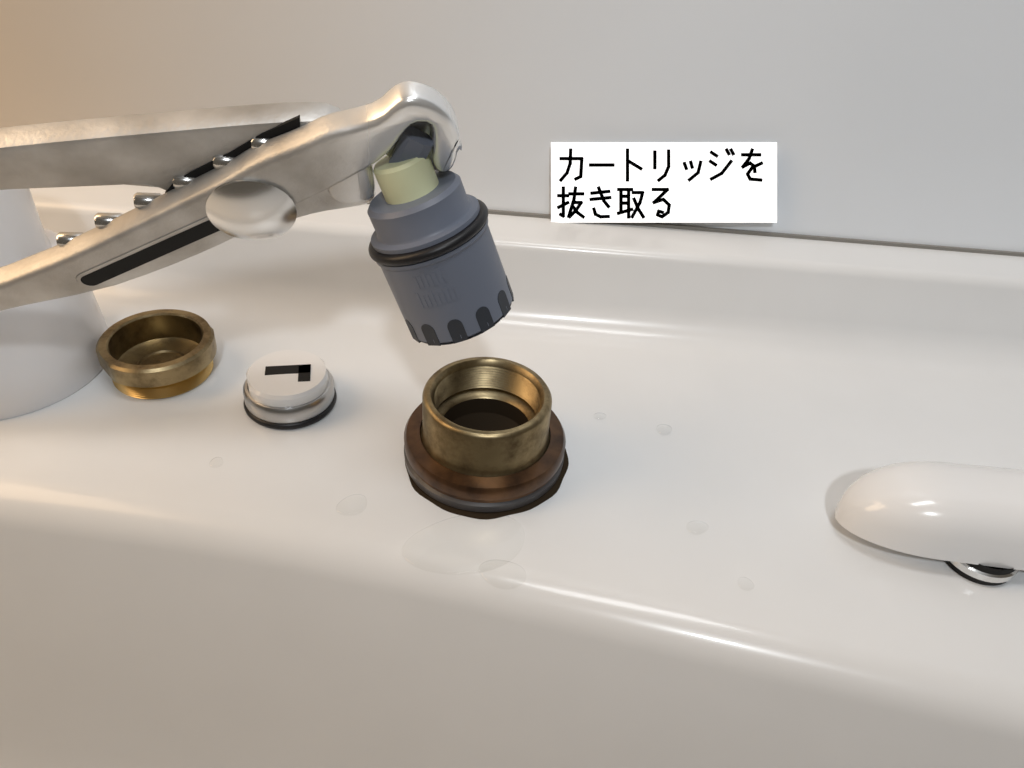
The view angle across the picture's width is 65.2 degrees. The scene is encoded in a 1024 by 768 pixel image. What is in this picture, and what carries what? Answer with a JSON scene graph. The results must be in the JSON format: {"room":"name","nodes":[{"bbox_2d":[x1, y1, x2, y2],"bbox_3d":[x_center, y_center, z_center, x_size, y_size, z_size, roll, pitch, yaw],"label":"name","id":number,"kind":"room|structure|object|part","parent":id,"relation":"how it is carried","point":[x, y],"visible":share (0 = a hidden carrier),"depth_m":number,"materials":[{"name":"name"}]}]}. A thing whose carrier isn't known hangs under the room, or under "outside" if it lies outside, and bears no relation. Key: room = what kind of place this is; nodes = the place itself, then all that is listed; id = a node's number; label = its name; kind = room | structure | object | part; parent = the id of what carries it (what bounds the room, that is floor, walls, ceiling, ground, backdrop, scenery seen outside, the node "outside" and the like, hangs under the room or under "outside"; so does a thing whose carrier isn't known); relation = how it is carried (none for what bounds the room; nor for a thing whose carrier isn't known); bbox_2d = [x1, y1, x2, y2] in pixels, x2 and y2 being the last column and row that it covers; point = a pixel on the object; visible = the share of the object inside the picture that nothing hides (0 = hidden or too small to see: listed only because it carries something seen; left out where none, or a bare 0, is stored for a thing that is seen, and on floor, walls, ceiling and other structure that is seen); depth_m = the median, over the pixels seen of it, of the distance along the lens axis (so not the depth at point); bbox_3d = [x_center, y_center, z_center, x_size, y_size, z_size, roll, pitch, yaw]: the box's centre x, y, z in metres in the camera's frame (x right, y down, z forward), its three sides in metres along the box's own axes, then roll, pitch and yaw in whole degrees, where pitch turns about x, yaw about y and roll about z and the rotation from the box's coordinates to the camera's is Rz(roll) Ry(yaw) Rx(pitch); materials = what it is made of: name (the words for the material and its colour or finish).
{"room":"bathroom","nodes":[
{"label":"bathroom","id":0,"kind":"room"},
{"bbox_2d":[0,81,461,310],"bbox_3d":[-0.080,-0.041,0.185,0.136,0.068,0.025,1,38,-5],"label":"pliers","id":1,"kind":"object","parent":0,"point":[247,172],"visible":1,"depth_m":0.17,"materials":[{"name":"silver metal"}]},
{"bbox_2d":[367,126,513,345],"bbox_3d":[-0.019,-0.035,0.187,0.030,0.051,0.030,-13,34,12],"label":"cartridge","id":2,"kind":"object","parent":1,"relation":"in","point":[432,242],"depth_m":0.18,"materials":[{"name":"grey plastic"}]},
{"bbox_2d":[0,0,1023,256],"bbox_3d":[0.076,-0.405,0.034,1.300,0.872,0.021,5,38,0],"label":"wall","id":3,"kind":"structure","parent":0,"point":[897,123],"depth_m":0.26,"materials":[{"name":"grey paint"}]},
{"bbox_2d":[0,184,1023,767],"bbox_3d":[0.020,0.173,0.122,0.920,0.157,0.577,5,38,0],"label":"sink","id":4,"kind":"object","parent":3,"relation":"attached to","point":[162,605],"depth_m":0.22,"materials":[{"name":"ceramic"}]},
{"bbox_2d":[0,188,107,419],"bbox_3d":[-0.159,-0.036,0.234,0.062,0.072,0.062,5,38,0],"label":"faucet spout","id":5,"kind":"object","parent":4,"relation":"on","point":[48,353],"visible":0.64,"depth_m":0.23,"materials":[{"name":"white plastic"}]},
{"bbox_2d":[96,309,216,398],"bbox_3d":[-0.112,-0.009,0.254,0.034,0.013,0.034,-6,39,-14],"label":"nut","id":6,"kind":"object","parent":4,"relation":"in","point":[161,353],"visible":1,"depth_m":0.25,"materials":[{"name":"gold metal"}]},
{"bbox_3d":[-0.069,0.001,0.246,0.028,0.012,0.028,1,38,-5],"label":"valve cap","id":7,"kind":"part","parent":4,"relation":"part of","materials":[{"name":"white plastic"}]},
{"bbox_2d":[209,413,752,582],"bbox_3d":[-0.011,0.028,0.226,0.149,0.001,0.071,5,38,0],"label":"water droplets","id":8,"kind":"object","parent":4,"relation":"on","point":[595,413],"visible":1,"depth_m":0.22},
{"bbox_2d":[404,357,568,519],"bbox_3d":[-0.007,0.012,0.228,0.048,0.024,0.049,5,38,0],"label":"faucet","id":9,"kind":"object","parent":4,"relation":"on","point":[484,438],"visible":1,"depth_m":0.22,"materials":[{"name":"gold metal"}]},
{"bbox_3d":[0.164,0.038,0.211,0.150,0.025,0.030,6,38,2],"label":"faucet lever handle","id":10,"kind":"part","parent":4,"relation":"part of","materials":[{"name":"white plastic"}]},
{"bbox_2d":[551,142,776,222],"bbox_3d":[0.054,-0.070,0.280,0.083,0.036,0.001,5,38,0],"label":"label","id":11,"kind":"object","parent":3,"relation":"attached to","point":[592,182],"visible":1,"depth_m":0.28,"materials":[{"name":"white paper"}]}
]}

